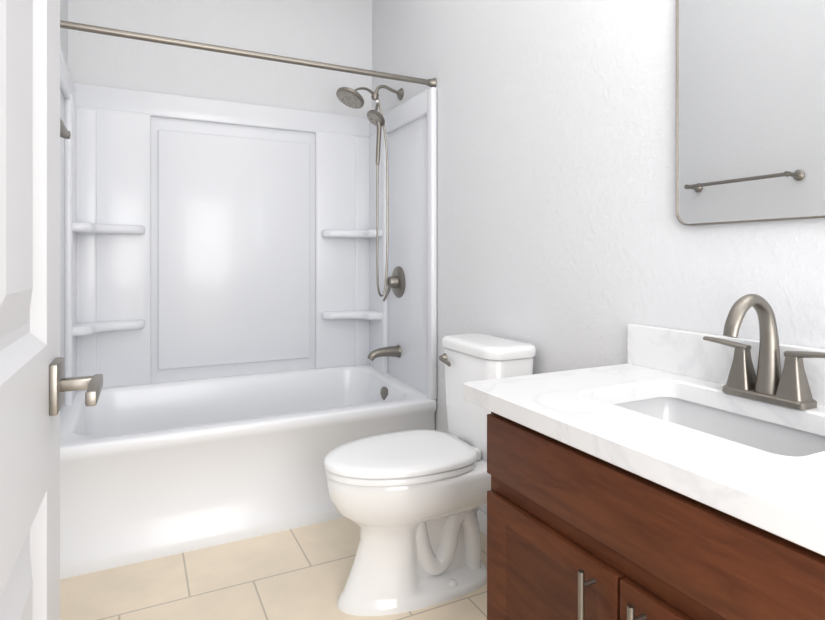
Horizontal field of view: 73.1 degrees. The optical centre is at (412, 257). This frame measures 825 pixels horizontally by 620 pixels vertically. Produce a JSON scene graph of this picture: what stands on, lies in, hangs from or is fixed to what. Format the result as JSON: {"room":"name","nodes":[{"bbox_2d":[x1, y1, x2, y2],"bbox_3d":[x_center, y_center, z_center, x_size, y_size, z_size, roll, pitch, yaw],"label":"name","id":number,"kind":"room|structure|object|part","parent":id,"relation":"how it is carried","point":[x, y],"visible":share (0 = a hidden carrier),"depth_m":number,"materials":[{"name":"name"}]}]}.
{"room":"bathroom","nodes":[
{"label":"bathroom","id":0,"kind":"room"},
{"bbox_2d":[60,0,67,66],"bbox_3d":[-0.706,-0.280,0.666,0.100,2.740,4.420,0,0,-26],"label":"wall","id":1,"kind":"structure","parent":0,"point":[64,31],"depth_m":2.46,"materials":[{"name":"white paint"}]},
{"bbox_2d":[60,117,70,138],"bbox_3d":[-0.990,-0.380,1.468,0.102,0.050,0.560,0,0,-26],"label":"bar","id":2,"kind":"object","parent":1,"relation":"attached to","point":[65,133],"visible":0.21,"depth_m":1.65,"materials":[{"name":"silver metal"}]},
{"bbox_2d":[60,20,436,86],"bbox_3d":[-0.580,-0.808,2.235,1.518,0.047,0.047,0,0,-26],"label":"shower rod","id":3,"kind":"object","parent":1,"relation":"attached to","point":[181,43],"visible":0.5,"depth_m":2.17,"materials":[{"name":"silver metal"}]},
{"bbox_2d":[68,0,371,117],"bbox_3d":[-0.939,-0.280,2.961,1.520,2.740,0.100,0,0,-26],"label":"wall","id":4,"kind":"structure","parent":0,"point":[337,32],"depth_m":2.90,"materials":[{"name":"white paint"}]},
{"bbox_2d":[60,517,486,619],"bbox_3d":[0.020,1.140,1.025,1.720,0.100,4.420,0,0,-26],"label":"floor","id":5,"kind":"structure","parent":0,"point":[300,573],"depth_m":1.85,"materials":[{"name":"tile"}]},
{"bbox_2d":[0,0,102,619],"bbox_3d":[-0.249,0.069,0.320,0.093,2.018,0.768,0,0,-26],"label":"door","id":6,"kind":"structure","parent":5,"relation":"on","point":[35,384],"depth_m":0.51,"materials":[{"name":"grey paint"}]},
{"bbox_3d":[-0.380,0.140,0.602,0.077,0.056,0.146,0,0,-26],"label":"lever handle","id":7,"kind":"part","parent":6,"relation":"part of","materials":[{"name":"silver metal"}]},
{"bbox_2d":[60,48,436,578],"bbox_3d":[-0.739,0.140,2.557,1.516,1.900,0.798,0,0,-26],"label":"bathtub","id":8,"kind":"object","parent":5,"relation":"on","point":[245,339],"visible":0.85,"depth_m":2.72,"materials":[{"name":"white plastic"}]},
{"bbox_2d":[324,333,535,615],"bbox_3d":[0.043,0.690,1.868,0.694,0.800,0.378,0,0,-26],"label":"toilet","id":9,"kind":"object","parent":5,"relation":"on","point":[410,502],"visible":0.94,"depth_m":1.75,"materials":[{"name":"white ceramic"}]},
{"bbox_3d":[-0.047,0.664,1.824,0.486,0.020,0.362,0,0,-26],"label":"seat","id":10,"kind":"part","parent":9,"relation":"part of","materials":[{"name":"white plastic"}]},
{"bbox_3d":[-0.040,0.650,1.827,0.510,0.048,0.368,0,0,-26],"label":"lid","id":11,"kind":"part","parent":9,"relation":"part of","materials":[{"name":"white plastic"}]},
{"bbox_3d":[0.123,0.369,2.020,0.036,0.034,0.095,0,0,-26],"label":"lever handle","id":12,"kind":"part","parent":9,"relation":"part of","materials":[{"name":"silver metal"}]},
{"bbox_3d":[0.262,0.310,1.977,0.204,0.041,0.378,0,0,-26],"label":"tank lid","id":13,"kind":"part","parent":9,"relation":"part of","materials":[{"name":"white ceramic"}]},
{"bbox_3d":[0.262,0.513,1.977,0.186,0.363,0.352,0,0,-26],"label":"tank","id":14,"kind":"part","parent":9,"relation":"part of","materials":[{"name":"white ceramic"}]},
{"bbox_2d":[463,324,824,619],"bbox_3d":[0.545,0.636,1.029,0.572,0.908,0.860,0,0,-26],"label":"bathroom vanity","id":15,"kind":"object","parent":5,"relation":"on","point":[660,475],"visible":1,"depth_m":0.96,"materials":[{"name":"brown wood"}]},
{"bbox_3d":[0.316,0.596,0.887,0.034,0.145,0.115,0,0,-26],"label":"pull handle","id":16,"kind":"part","parent":15,"relation":"part of","materials":[{"name":"silver metal"}]},
{"bbox_3d":[0.338,0.660,0.899,0.018,0.630,0.750,0,0,-26],"label":"door","id":17,"kind":"part","parent":15,"relation":"part of","materials":[{"name":"brown wood"}]},
{"bbox_2d":[703,294,824,409],"bbox_3d":[0.684,0.181,1.120,0.155,0.218,0.267,0,0,-26],"label":"faucet","id":18,"kind":"object","parent":15,"relation":"on","point":[789,387],"visible":1,"depth_m":1.12,"materials":[{"name":"silver metal"}]},
{"bbox_2d":[372,0,824,513],"bbox_3d":[0.746,-0.280,1.385,0.100,2.740,4.420,0,0,-26],"label":"wall","id":19,"kind":"structure","parent":0,"point":[567,240],"depth_m":1.76,"materials":[{"name":"white paint"}]},
{"bbox_2d":[336,85,403,296],"bbox_3d":[-0.215,-0.344,2.818,0.349,1.088,0.146,0,0,-26],"label":"shower head","id":20,"kind":"object","parent":19,"relation":"attached to","point":[349,97],"visible":1,"depth_m":2.83},
{"bbox_2d":[477,508,486,536],"bbox_3d":[0.873,1.047,1.000,0.011,0.084,3.414,0,0,-26],"label":"baseboard","id":21,"kind":"structure","parent":19,"relation":"attached to","point":[482,517],"depth_m":2.17,"materials":[{"name":"white paint"}]},
{"bbox_2d":[676,0,824,225],"bbox_3d":[0.804,-0.475,1.133,0.016,0.790,0.606,0,0,-26],"label":"mirror","id":22,"kind":"object","parent":19,"relation":"attached to","point":[750,110],"visible":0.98,"depth_m":1.24,"materials":[{"name":"clear glass"}]}
]}

